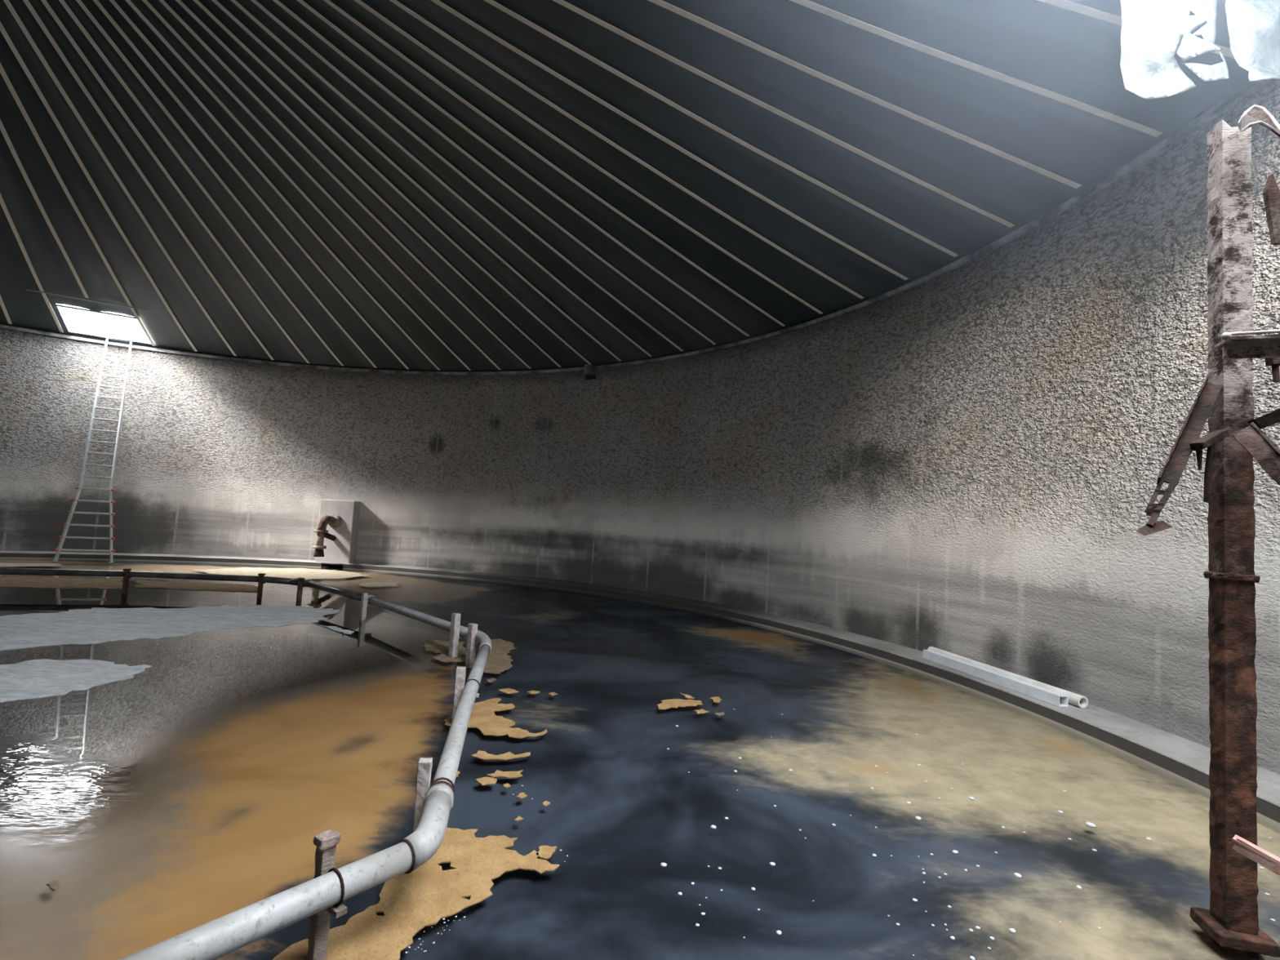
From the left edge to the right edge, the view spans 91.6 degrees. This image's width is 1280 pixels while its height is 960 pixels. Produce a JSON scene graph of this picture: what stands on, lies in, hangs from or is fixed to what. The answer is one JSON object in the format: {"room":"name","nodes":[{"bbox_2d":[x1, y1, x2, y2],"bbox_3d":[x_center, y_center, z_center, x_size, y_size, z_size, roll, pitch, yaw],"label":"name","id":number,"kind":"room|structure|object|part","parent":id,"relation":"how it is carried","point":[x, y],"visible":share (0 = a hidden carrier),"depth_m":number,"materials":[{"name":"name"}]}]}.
{"room":"tank interior","nodes":[
{"label":"tank interior","id":0,"kind":"room"},
{"bbox_2d":[0,0,1248,371],"bbox_3d":[-7.532,-5.744,4.948,25.735,3.672,25.735,6,-5,-37],"label":"ceiling","id":1,"kind":"structure","parent":0,"point":[1074,55],"depth_m":9.05,"materials":[{"name":"grey metal"}]},
{"bbox_2d":[0,294,12,324],"bbox_3d":[-11.355,-5.601,10.129,0.078,3.517,12.125,6,-5,-36],"label":"strap","id":2,"kind":"object","parent":1,"relation":"attached to","point":[2,303],"visible":1,"depth_m":14.38,"materials":[{"name":"grey metal"}]},
{"bbox_2d":[0,193,63,333],"bbox_3d":[-10.966,-5.560,10.393,0.077,3.517,12.125,6,-5,-32],"label":"strap","id":3,"kind":"object","parent":1,"relation":"attached to","point":[2,202],"visible":1,"depth_m":12.77,"materials":[{"name":"grey metal"}]},
{"bbox_2d":[25,288,147,310],"bbox_3d":[-12.545,-4.096,14.174,2.136,0.020,0.035,5,-4,-28],"label":"batten","id":4,"kind":"object","parent":3,"relation":"attached to","point":[25,289],"visible":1,"depth_m":14.13,"materials":[{"name":"grey metal"}]},
{"bbox_2d":[0,119,88,297],"bbox_3d":[-10.074,-5.800,9.762,0.078,3.021,10.123,5,-4,-28],"label":"strap","id":5,"kind":"object","parent":1,"relation":"attached to","point":[6,138],"visible":1,"depth_m":11.43,"materials":[{"name":"grey metal"}]},
{"bbox_2d":[0,62,155,346],"bbox_3d":[-10.131,-5.482,10.835,0.073,3.517,12.125,5,-4,-24],"label":"strap","id":6,"kind":"object","parent":1,"relation":"attached to","point":[2,72],"visible":1,"depth_m":11.10,"materials":[{"name":"grey metal"}]},
{"bbox_2d":[54,304,137,319],"bbox_3d":[-12.759,-3.954,14.643,1.505,0.030,0.050,5,-4,-27],"label":"hatch hem","id":7,"kind":"object","parent":1,"relation":"attached to","point":[59,305],"visible":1,"depth_m":14.62,"materials":[{"name":"grey metal"}]},
{"bbox_2d":[0,21,197,351],"bbox_3d":[-9.695,-5.444,11.007,0.079,3.517,12.125,5,-4,-19],"label":"strap","id":8,"kind":"object","parent":1,"relation":"attached to","point":[2,30],"visible":1,"depth_m":10.66,"materials":[{"name":"grey metal"}]},
{"bbox_2d":[3,0,236,355],"bbox_3d":[-9.247,-5.409,11.146,0.077,3.517,12.125,4,-4,-15],"label":"rib","id":9,"kind":"object","parent":1,"relation":"attached to","point":[7,2],"visible":1,"depth_m":10.38,"materials":[{"name":"grey metal"}]},
{"bbox_2d":[22,0,273,359],"bbox_3d":[-8.787,-5.375,11.254,0.074,3.517,12.125,4,-4,-11],"label":"rib","id":10,"kind":"object","parent":1,"relation":"attached to","point":[27,2],"visible":1,"depth_m":10.41,"materials":[{"name":"grey metal"}]},
{"bbox_2d":[40,0,309,363],"bbox_3d":[-8.320,-5.343,11.327,0.077,3.517,12.125,4,-4,-7],"label":"rib","id":11,"kind":"object","parent":1,"relation":"attached to","point":[45,2],"visible":1,"depth_m":10.43,"materials":[{"name":"grey metal"}]},
{"bbox_2d":[58,0,343,365],"bbox_3d":[-7.849,-5.313,11.366,0.074,3.517,12.125,4,-4,-3],"label":"rib","id":12,"kind":"object","parent":1,"relation":"attached to","point":[63,2],"visible":1,"depth_m":10.43,"materials":[{"name":"grey metal"}]},
{"bbox_2d":[75,0,377,368],"bbox_3d":[-7.379,-5.285,11.370,0.077,3.517,12.125,3,-4,2],"label":"rib","id":13,"kind":"object","parent":1,"relation":"attached to","point":[85,9],"visible":1,"depth_m":10.43,"materials":[{"name":"grey metal"}]},
{"bbox_2d":[93,0,408,368],"bbox_3d":[-6.907,-5.260,11.339,0.077,3.517,12.125,3,-4,6],"label":"rib","id":14,"kind":"object","parent":1,"relation":"attached to","point":[96,2],"visible":1,"depth_m":10.39,"materials":[{"name":"grey metal"}]},
{"bbox_2d":[109,0,439,369],"bbox_3d":[-6.441,-5.237,11.275,0.077,3.517,12.125,3,-4,10],"label":"strap","id":15,"kind":"object","parent":1,"relation":"attached to","point":[113,2],"visible":1,"depth_m":10.38,"materials":[{"name":"grey metal"}]},
{"bbox_2d":[125,0,471,370],"bbox_3d":[-5.979,-5.216,11.176,0.077,3.517,12.125,2,-4,14],"label":"rib","id":16,"kind":"object","parent":1,"relation":"attached to","point":[135,8],"visible":1,"depth_m":10.32,"materials":[{"name":"grey metal"}]},
{"bbox_2d":[142,0,501,369],"bbox_3d":[-5.525,-5.199,11.043,0.079,3.517,12.125,2,-4,18],"label":"rib","id":17,"kind":"object","parent":1,"relation":"attached to","point":[149,6],"visible":1,"depth_m":10.26,"materials":[{"name":"grey metal"}]},
{"bbox_2d":[159,0,531,368],"bbox_3d":[-5.082,-5.184,10.878,0.077,3.517,12.125,2,-4,23],"label":"rib","id":18,"kind":"object","parent":1,"relation":"attached to","point":[165,4],"visible":1,"depth_m":10.18,"materials":[{"name":"grey metal"}]},
{"bbox_2d":[175,0,560,367],"bbox_3d":[-4.654,-5.173,10.681,0.075,3.517,12.125,1,-4,27],"label":"rib","id":19,"kind":"object","parent":1,"relation":"attached to","point":[179,2],"visible":1,"depth_m":10.10,"materials":[{"name":"grey metal"}]},
{"bbox_2d":[193,0,591,364],"bbox_3d":[-4.239,-5.164,10.452,0.079,3.517,12.125,1,-5,31],"label":"rib","id":20,"kind":"object","parent":1,"relation":"attached to","point":[197,2],"visible":1,"depth_m":10.00,"materials":[{"name":"grey metal"}]},
{"bbox_2d":[211,0,621,360],"bbox_3d":[-3.844,-5.159,10.195,0.075,3.517,12.125,1,-5,35],"label":"rib","id":21,"kind":"object","parent":1,"relation":"attached to","point":[215,2],"visible":1,"depth_m":9.87,"materials":[{"name":"grey metal"}]},
{"bbox_2d":[230,0,652,356],"bbox_3d":[-3.468,-5.156,9.909,0.078,3.517,12.125,0,-5,39],"label":"rib","id":22,"kind":"object","parent":1,"relation":"attached to","point":[234,2],"visible":1,"depth_m":9.73,"materials":[{"name":"grey metal"}]},
{"bbox_2d":[250,0,683,351],"bbox_3d":[-3.113,-5.157,9.595,0.076,3.517,12.125,0,-5,44],"label":"rib","id":23,"kind":"object","parent":1,"relation":"attached to","point":[255,2],"visible":1,"depth_m":9.55,"materials":[{"name":"grey metal"}]},
{"bbox_2d":[272,0,715,344],"bbox_3d":[-2.782,-5.160,9.258,12.125,3.517,0.074,7,-5,-42],"label":"rib","id":24,"kind":"object","parent":1,"relation":"attached to","point":[277,2],"visible":1,"depth_m":9.36,"materials":[{"name":"grey metal"}]},
{"bbox_2d":[297,0,749,336],"bbox_3d":[-2.478,-5.167,8.898,12.125,3.517,0.076,6,-5,-38],"label":"rib","id":25,"kind":"object","parent":1,"relation":"attached to","point":[301,2],"visible":1,"depth_m":9.14,"materials":[{"name":"grey metal"}]},
{"bbox_2d":[323,0,785,326],"bbox_3d":[-2.200,-5.177,8.515,12.125,3.517,0.076,6,-5,-34],"label":"rib","id":26,"kind":"object","parent":1,"relation":"attached to","point":[328,2],"visible":1,"depth_m":8.90,"materials":[{"name":"grey metal"}]},
{"bbox_2d":[354,0,822,314],"bbox_3d":[-1.952,-5.189,8.115,12.125,3.517,0.079,6,-4,-29],"label":"rib","id":27,"kind":"object","parent":1,"relation":"attached to","point":[359,2],"visible":1,"depth_m":8.61,"materials":[{"name":"grey metal"}]},
{"bbox_2d":[389,0,864,298],"bbox_3d":[-1.731,-5.205,7.692,12.125,3.517,0.079,5,-4,-25],"label":"rib","id":28,"kind":"object","parent":1,"relation":"attached to","point":[395,2],"visible":1,"depth_m":8.27,"materials":[{"name":"grey metal"}]},
{"bbox_2d":[431,0,908,279],"bbox_3d":[-1.544,-5.223,7.261,12.125,3.517,0.077,5,-4,-21],"label":"rib","id":29,"kind":"object","parent":1,"relation":"attached to","point":[438,2],"visible":1,"depth_m":7.87,"materials":[{"name":"grey metal"}]},
{"bbox_2d":[484,0,958,257],"bbox_3d":[-1.389,-5.245,6.815,12.125,3.517,0.077,5,-4,-17],"label":"rib","id":30,"kind":"object","parent":1,"relation":"attached to","point":[492,2],"visible":1,"depth_m":7.44,"materials":[{"name":"grey metal"}]},
{"bbox_2d":[552,0,1014,227],"bbox_3d":[-1.266,-5.269,6.359,12.125,3.517,0.076,4,-4,-13],"label":"rib","id":31,"kind":"object","parent":1,"relation":"attached to","point":[562,2],"visible":1,"depth_m":6.93,"materials":[{"name":"grey metal"}]},
{"bbox_2d":[648,0,1081,188],"bbox_3d":[-1.178,-5.295,5.894,12.125,3.517,0.077,4,-4,-8],"label":"strap","id":32,"kind":"object","parent":1,"relation":"attached to","point":[682,12],"visible":1,"depth_m":6.34,"materials":[{"name":"grey metal"}]},
{"bbox_2d":[789,0,1163,137],"bbox_3d":[-1.123,-5.323,5.427,12.125,3.517,0.079,4,-4,-4],"label":"rib","id":33,"kind":"object","parent":1,"relation":"attached to","point":[806,3],"visible":1,"depth_m":5.65,"materials":[{"name":"grey metal"}]},
{"bbox_2d":[1037,0,1234,58],"bbox_3d":[-1.104,-5.354,4.957,12.125,3.517,0.087,3,-4,0],"label":"strap","id":34,"kind":"object","parent":1,"relation":"attached to","point":[1065,4],"visible":0.38,"depth_m":4.87,"materials":[{"name":"grey metal"}]},
{"bbox_2d":[1120,0,1229,99],"bbox_3d":[3.599,-3.192,4.202,0.699,1.385,0.080,3,-4,0],"label":"roof hole","id":35,"kind":"object","parent":1,"relation":"hanging from","point":[1152,31],"visible":1,"depth_m":4.18,"materials":[{"name":"white"}]},
{"bbox_2d":[1224,0,1279,81],"bbox_3d":[4.287,-3.216,4.188,0.625,1.185,0.112,3,-4,0],"label":"roof hole","id":36,"kind":"object","parent":1,"relation":"hanging from","point":[1253,26],"visible":1,"depth_m":4.20,"materials":[{"name":"white"}]},
{"bbox_2d":[0,79,1279,774],"bbox_3d":[-7.804,-1.070,4.631,25.782,5.806,25.782,3,-4,0],"label":"wall","id":37,"kind":"structure","parent":0,"point":[967,460],"depth_m":10.39,"materials":[{"name":"grey concrete"}]},
{"bbox_2d":[328,564,342,568],"bbox_3d":[-8.148,2.379,16.957,0.600,0.160,0.137,3,-4,0],"label":"notch","id":38,"kind":"object","parent":37,"relation":"attached to","point":[331,566],"visible":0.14,"depth_m":16.89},
{"bbox_2d":[315,498,360,563],"bbox_3d":[-8.188,1.397,16.920,0.928,1.693,0.477,3,-4,0],"label":"pier","id":39,"kind":"object","parent":37,"relation":"attached to","point":[343,549],"visible":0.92,"depth_m":16.71,"materials":[{"name":"concrete"}]},
{"bbox_2d":[312,515,342,556],"bbox_3d":[-8.276,1.463,16.420,0.355,1.100,0.678,2,-4,20],"label":"pipe","id":40,"kind":"object","parent":39,"relation":"attached to","point":[334,521],"visible":1,"depth_m":16.24,"materials":[{"name":"brown metal"}]},
{"bbox_3d":[-8.257,1.484,16.494,0.141,0.262,0.448,2,-4,20],"label":"arm","id":41,"kind":"part","parent":40,"relation":"part of"},
{"bbox_2d":[0,79,1271,375],"bbox_3d":[-7.640,-3.897,4.823,25.222,0.070,25.221,3,-4,0],"label":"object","id":42,"kind":"object","parent":37,"relation":"attached to","point":[1249,87],"visible":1,"depth_m":8.96,"materials":[{"name":"metal"}]},
{"bbox_2d":[583,364,595,379],"bbox_3d":[-1.243,-2.695,15.505,0.320,0.360,0.105,1,-5,31],"label":"bracket","id":43,"kind":"object","parent":42,"relation":"attached to","point":[588,369],"visible":1,"depth_m":15.48,"materials":[{"name":"metal"}]},
{"bbox_3d":[-1.287,-2.746,15.527,0.220,0.260,0.090,1,-5,31],"label":"bracket plate","id":44,"kind":"part","parent":43,"relation":"part of","materials":[{"name":"metal"}]},
{"bbox_2d":[0,550,1279,833],"bbox_3d":[-7.955,1.509,4.455,25.505,0.227,25.501,3,-4,0],"label":"curb","id":45,"kind":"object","parent":37,"relation":"attached to","point":[1185,762],"depth_m":7.97,"materials":[{"name":"concrete"}]},
{"bbox_2d":[321,562,344,564],"bbox_3d":[-8.139,2.236,16.756,0.600,0.035,0.558,3,-4,0],"label":"kerb","id":46,"kind":"object","parent":45,"relation":"on","point":[334,563],"visible":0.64,"depth_m":16.48,"materials":[{"name":"concrete"}]},
{"bbox_2d":[922,649,1068,706],"bbox_3d":[3.933,2.211,7.098,0.104,0.104,2.129,4,-4,-10],"label":"tube","id":47,"kind":"object","parent":45,"relation":"on","point":[1052,697],"visible":1,"depth_m":6.80,"materials":[{"name":"white metal"}]},
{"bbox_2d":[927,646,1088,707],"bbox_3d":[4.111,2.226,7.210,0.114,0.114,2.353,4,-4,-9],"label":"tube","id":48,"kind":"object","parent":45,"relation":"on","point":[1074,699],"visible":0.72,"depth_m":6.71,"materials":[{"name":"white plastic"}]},
{"bbox_2d":[0,560,1279,959],"bbox_3d":[-7.958,1.572,4.452,25.082,0.001,25.082,3,-4,0],"label":"floor","id":49,"kind":"structure","parent":0,"point":[195,788],"depth_m":3.92,"materials":[{"name":"black liquid"}]},
{"bbox_2d":[51,330,133,564],"bbox_3d":[-12.963,-0.916,15.185,1.090,5.766,1.665,5,-4,-27],"label":"ladder","id":50,"kind":"object","parent":49,"relation":"on","point":[82,476],"visible":0.99,"depth_m":14.94,"materials":[{"name":"metal"}]},
{"bbox_3d":[-13.204,1.015,14.371,0.045,1.716,0.562,4,-4,-9],"label":"stabiliser leg","id":51,"kind":"part","parent":50,"relation":"part of","materials":[{"name":"metal"}]},
{"bbox_3d":[-13.378,-1.803,15.281,0.068,4.035,1.179,6,-5,-32],"label":"rail","id":52,"kind":"part","parent":50,"relation":"part of","materials":[{"name":"metal"}]},
{"bbox_3d":[-12.509,1.080,14.724,0.612,1.718,0.045,1,-5,33],"label":"stabiliser leg","id":53,"kind":"part","parent":50,"relation":"part of","materials":[{"name":"metal"}]},
{"bbox_3d":[-12.914,-1.760,15.517,0.068,4.035,1.192,6,-5,-37],"label":"rail","id":54,"kind":"part","parent":50,"relation":"part of","materials":[{"name":"metal"}]},
{"bbox_2d":[121,568,131,591],"bbox_3d":[-8.716,1.724,10.586,0.096,0.442,0.194,5,-4,-19],"label":"post","id":55,"kind":"object","parent":49,"relation":"on","point":[126,571],"visible":0.91,"depth_m":10.51,"materials":[{"name":"brown metal"}]},
{"bbox_2d":[0,574,326,605],"bbox_3d":[-7.956,1.522,4.455,24.120,0.001,24.120,3,-4,0],"label":"shallow water","id":56,"kind":"object","parent":49,"relation":"on","point":[8,595],"visible":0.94,"depth_m":10.43,"materials":[{"name":"grey liquid"}]},
{"bbox_2d":[0,562,62,567],"bbox_3d":[-13.333,1.800,13.232,1.614,0.006,1.088,6,-5,-35],"label":"bank","id":57,"kind":"object","parent":56,"relation":"on","point":[2,565],"visible":1,"depth_m":13.33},
{"bbox_2d":[46,880,60,890],"bbox_3d":[-2.476,1.714,2.635,0.084,0.006,0.035,1,-5,31],"label":"scum patch","id":58,"kind":"object","parent":56,"relation":"on","point":[54,885],"visible":1,"depth_m":2.63,"materials":[{"name":"beige"}]},
{"bbox_2d":[0,576,123,589],"bbox_3d":[-10.579,1.814,11.068,2.852,0.006,1.675,5,-4,-21],"label":"bank","id":59,"kind":"object","parent":56,"relation":"on","point":[5,581],"visible":0.95,"depth_m":11.10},
{"bbox_2d":[0,658,151,702],"bbox_3d":[-5.304,1.738,5.423,1.384,0.006,1.498,3,-4,0],"label":"scum patch","id":60,"kind":"object","parent":56,"relation":"on","point":[42,677],"visible":1,"depth_m":5.57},
{"bbox_2d":[0,604,340,650],"bbox_3d":[-6.319,1.890,8.528,2.745,0.006,4.220,0,-5,41],"label":"scum patch","id":61,"kind":"object","parent":56,"relation":"on","point":[95,624],"visible":1,"depth_m":8.09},
{"bbox_2d":[134,580,257,592],"bbox_3d":[-8.301,1.986,11.651,2.617,0.006,1.161,4,-4,-6],"label":"bank","id":62,"kind":"object","parent":56,"relation":"on","point":[196,586],"visible":0.98,"depth_m":11.62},
{"bbox_2d":[192,567,368,579],"bbox_3d":[-8.391,2.187,14.691,3.682,0.006,2.498,3,-4,0],"label":"bank","id":63,"kind":"object","parent":56,"relation":"on","point":[308,574],"visible":0.93,"depth_m":14.62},
{"bbox_2d":[320,625,354,634],"bbox_3d":[-4.073,2.012,8.400,0.798,0.006,0.158,1,-5,36],"label":"sheet","id":64,"kind":"object","parent":56,"relation":"on","point":[333,628],"visible":1,"depth_m":8.34,"materials":[{"name":"grey"}]},
{"bbox_2d":[355,582,402,586],"bbox_3d":[-5.614,2.267,13.481,0.919,0.006,1.025,3,-4,0],"label":"bank","id":65,"kind":"object","parent":56,"relation":"on","point":[372,584],"visible":1,"depth_m":13.43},
{"bbox_2d":[272,826,559,959],"bbox_3d":[-0.871,1.811,2.688,0.770,0.006,1.199,2,-4,15],"label":"scum patch","id":66,"kind":"object","parent":56,"relation":"on","point":[413,901],"visible":0.91,"depth_m":2.71,"materials":[{"name":"beige"}]},
{"bbox_2d":[422,640,466,662],"bbox_3d":[-2.324,2.054,7.523,0.529,0.006,1.251,5,-4,-23],"label":"scum patch","id":67,"kind":"object","parent":56,"relation":"on","point":[436,646],"visible":0.84,"depth_m":7.49,"materials":[{"name":"beige"}]},
{"bbox_2d":[475,777,497,785],"bbox_3d":[-0.953,1.889,3.908,0.116,0.006,0.121,6,-5,-38],"label":"scum patch","id":68,"kind":"object","parent":56,"relation":"on","point":[484,780],"visible":1,"depth_m":3.90,"materials":[{"name":"beige"}]},
{"bbox_2d":[487,677,496,683],"bbox_3d":[-1.501,2.018,6.278,0.083,0.006,0.185,3,-4,10],"label":"scum patch","id":69,"kind":"object","parent":56,"relation":"on","point":[491,679],"visible":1,"depth_m":6.26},
{"bbox_2d":[444,697,547,737],"bbox_3d":[-1.252,1.951,5.082,0.686,0.006,1.051,6,-5,-33],"label":"scum patch","id":70,"kind":"object","parent":56,"relation":"on","point":[483,717],"visible":0.84,"depth_m":5.01,"materials":[{"name":"beige"}]},
{"bbox_2d":[483,638,516,673],"bbox_3d":[-1.700,2.087,7.466,0.466,0.006,1.878,4,-4,-12],"label":"scum patch","id":71,"kind":"object","parent":56,"relation":"on","point":[498,661],"visible":0.66,"depth_m":7.27,"materials":[{"name":"beige"}]},
{"bbox_2d":[471,750,530,759],"bbox_3d":[-0.968,1.917,4.331,0.401,0.006,0.153,4,-4,-4],"label":"scum patch","id":72,"kind":"object","parent":56,"relation":"on","point":[483,755],"visible":1,"depth_m":4.32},
{"bbox_2d":[486,769,523,777],"bbox_3d":[-0.874,1.902,4.030,0.229,0.006,0.116,4,-4,-8],"label":"scum patch","id":73,"kind":"object","parent":56,"relation":"on","point":[498,773],"visible":1,"depth_m":4.01,"materials":[{"name":"beige"}]},
{"bbox_2d":[502,782,511,788],"bbox_3d":[-0.826,1.893,3.858,0.041,0.006,0.060,6,-5,-37],"label":"scum patch","id":74,"kind":"object","parent":56,"relation":"on","point":[505,785],"visible":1,"depth_m":3.85,"materials":[{"name":"beige"}]},
{"bbox_2d":[498,688,519,693],"bbox_3d":[-1.252,2.009,5.931,0.141,0.006,0.158,7,-5,-41],"label":"scum patch","id":75,"kind":"object","parent":56,"relation":"on","point":[508,691],"visible":1,"depth_m":5.92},
{"bbox_2d":[514,816,523,821],"bbox_3d":[-0.669,1.874,3.442,0.033,0.006,0.049,1,-4,28],"label":"scum patch","id":76,"kind":"object","parent":56,"relation":"on","point":[519,818],"visible":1,"depth_m":3.44,"materials":[{"name":"beige"}]},
{"bbox_2d":[515,792,527,799],"bbox_3d":[-0.707,1.892,3.732,0.053,0.006,0.067,1,-4,27],"label":"scum patch","id":77,"kind":"object","parent":56,"relation":"on","point":[522,795],"visible":1,"depth_m":3.72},
{"bbox_2d":[526,690,540,693],"bbox_3d":[-1.011,2.023,5.936,0.091,0.006,0.110,0,-5,38],"label":"scum patch","id":78,"kind":"object","parent":56,"relation":"on","point":[531,691],"visible":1,"depth_m":5.93,"materials":[{"name":"beige"}]},
{"bbox_2d":[535,845,557,859],"bbox_3d":[-0.471,1.864,3.118,0.098,0.006,0.120,3,-4,0],"label":"scum patch","id":79,"kind":"object","parent":56,"relation":"on","point":[545,852],"visible":1,"depth_m":3.12,"materials":[{"name":"beige"}]},
{"bbox_2d":[542,800,550,806],"bbox_3d":[-0.551,1.895,3.648,0.040,0.006,0.049,1,-5,33],"label":"scum patch","id":80,"kind":"object","parent":56,"relation":"on","point":[545,803],"visible":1,"depth_m":3.64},
{"bbox_2d":[547,692,557,696],"bbox_3d":[-0.833,2.032,5.911,0.078,0.006,0.103,1,-5,32],"label":"scum patch","id":81,"kind":"object","parent":56,"relation":"on","point":[552,694],"visible":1,"depth_m":5.91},
{"bbox_2d":[660,862,666,866],"bbox_3d":[0.116,1.899,3.073,0.032,0.015,0.031,2,-4,17],"label":"foam fleck","id":82,"kind":"object","parent":56,"relation":"on","point":[663,864],"visible":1,"depth_m":3.06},
{"bbox_2d":[657,698,702,709],"bbox_3d":[0.351,2.097,5.848,0.523,0.006,0.253,5,-4,-28],"label":"scum patch","id":83,"kind":"object","parent":56,"relation":"on","point":[673,703],"visible":1,"depth_m":5.84,"materials":[{"name":"beige"}]},
{"bbox_2d":[680,692,694,698],"bbox_3d":[0.455,2.122,6.129,0.079,0.006,0.200,5,-4,-24],"label":"scum patch","id":84,"kind":"object","parent":56,"relation":"on","point":[687,696],"visible":1,"depth_m":6.09,"materials":[{"name":"beige"}]},
{"bbox_2d":[693,708,709,714],"bbox_3d":[0.546,2.093,5.631,0.137,0.006,0.111,6,-5,-37],"label":"scum patch","id":85,"kind":"object","parent":56,"relation":"on","point":[700,711],"visible":1,"depth_m":5.63,"materials":[{"name":"beige"}]},
{"bbox_2d":[710,696,722,702],"bbox_3d":[0.742,2.133,6.048,0.116,0.006,0.206,3,-4,0],"label":"scum patch","id":86,"kind":"object","parent":56,"relation":"on","point":[716,700],"visible":1,"depth_m":6.05,"materials":[{"name":"beige"}]},
{"bbox_2d":[715,711,724,715],"bbox_3d":[0.733,2.102,5.594,0.133,0.006,0.078,6,-5,-31],"label":"scum patch","id":87,"kind":"object","parent":56,"relation":"on","point":[722,713],"visible":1,"depth_m":5.58,"materials":[{"name":"beige"}]},
{"bbox_2d":[1008,928,1015,933],"bbox_3d":[1.621,1.962,2.709,0.027,0.015,0.028,3,-4,-2],"label":"foam fleck","id":88,"kind":"object","parent":56,"relation":"on","point":[1012,931],"visible":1,"depth_m":2.70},
{"bbox_2d":[1013,872,1022,878],"bbox_3d":[1.922,2.010,3.166,0.030,0.016,0.035,5,-4,-23],"label":"foam fleck","id":89,"kind":"object","parent":56,"relation":"on","point":[1018,875],"visible":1,"depth_m":3.16,"materials":[{"name":"white"}]},
{"bbox_2d":[1085,822,1096,827],"bbox_3d":[2.743,2.101,3.792,0.051,0.024,0.054,5,-4,-24],"label":"foam fleck","id":90,"kind":"object","parent":56,"relation":"on","point":[1088,824],"visible":1,"depth_m":3.78,"materials":[{"name":"white"}]},
{"bbox_2d":[256,573,265,599],"bbox_3d":[-6.644,1.863,10.938,0.094,0.453,0.192,4,-4,-9],"label":"post","id":91,"kind":"object","parent":49,"relation":"on","point":[260,584],"visible":0.99,"depth_m":10.86,"materials":[{"name":"brown metal"}]},
{"bbox_2d":[296,577,304,603],"bbox_3d":[-5.862,1.909,10.795,0.098,0.431,0.194,3,-4,10],"label":"post","id":92,"kind":"object","parent":49,"relation":"on","point":[300,587],"visible":1,"depth_m":10.72,"materials":[{"name":"metal"}]},
{"bbox_2d":[306,829,346,959],"bbox_3d":[-1.138,1.572,2.277,0.183,0.501,0.080,0,-5,37],"label":"post","id":93,"kind":"object","parent":49,"relation":"on","point":[326,842],"visible":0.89,"depth_m":2.29,"materials":[{"name":"metal"}]},
{"bbox_2d":[359,592,373,623],"bbox_3d":[-4.067,1.906,9.293,0.074,0.443,0.185,0,-5,40],"label":"post","id":94,"kind":"object","parent":49,"relation":"on","point":[364,603],"visible":0.98,"depth_m":9.22,"materials":[{"name":"grey concrete"}]},
{"bbox_2d":[413,757,454,832],"bbox_3d":[-1.020,1.637,3.086,0.184,0.496,0.067,4,-4,-10],"label":"post","id":95,"kind":"object","parent":49,"relation":"on","point":[424,766],"visible":0.44,"depth_m":3.05,"materials":[{"name":"metal"}]},
{"bbox_2d":[448,613,466,662],"bbox_3d":[-2.108,1.827,7.241,0.083,0.553,0.196,0,-5,40],"label":"post","id":96,"kind":"object","parent":49,"relation":"on","point":[455,636],"visible":0.87,"depth_m":7.17,"materials":[{"name":"grey concrete"}]},
{"bbox_2d":[452,666,479,719],"bbox_3d":[-1.381,1.744,4.959,0.195,0.494,0.079,4,-4,-11],"label":"post","id":97,"kind":"object","parent":49,"relation":"on","point":[460,674],"visible":0.66,"depth_m":4.92,"materials":[{"name":"metal"}]},
{"bbox_2d":[465,622,478,668],"bbox_3d":[-1.854,1.861,7.028,0.083,0.484,0.196,0,-5,39],"label":"post","id":98,"kind":"object","parent":49,"relation":"on","point":[472,642],"visible":0.96,"depth_m":6.95,"materials":[{"name":"grey concrete"}]},
{"bbox_2d":[0,568,491,959],"bbox_3d":[-5.259,1.590,7.431,12.887,0.136,5.018,1,-5,35],"label":"pipe","id":99,"kind":"object","parent":98,"relation":"on","point":[215,939],"visible":0.96,"depth_m":2.42,"materials":[{"name":"metal"}]},
{"bbox_2d":[1136,104,1279,959],"bbox_3d":[2.683,0.131,2.733,0.688,3.854,1.030,0,-5,45],"label":"column","id":100,"kind":"structure","parent":49,"relation":"on","point":[1234,437],"depth_m":2.81,"materials":[{"name":"brown metal"}]},
{"bbox_3d":[2.623,1.993,2.753,0.226,0.058,0.225,2,-4,14],"label":"plate","id":101,"kind":"part","parent":100,"relation":"part of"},
{"bbox_3d":[2.625,-0.622,2.618,0.266,0.017,0.014,1,-4,27],"label":"collar rod","id":102,"kind":"part","parent":100,"relation":"part of","materials":[{"name":"metal"}]},
{"bbox_3d":[2.539,1.527,2.369,0.066,0.170,0.412,6,-5,-36],"label":"rail","id":103,"kind":"part","parent":100,"relation":"part of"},
{"bbox_3d":[2.884,-0.322,2.719,0.334,0.209,0.066,2,-4,22],"label":"arm","id":104,"kind":"part","parent":100,"relation":"part of"}
]}

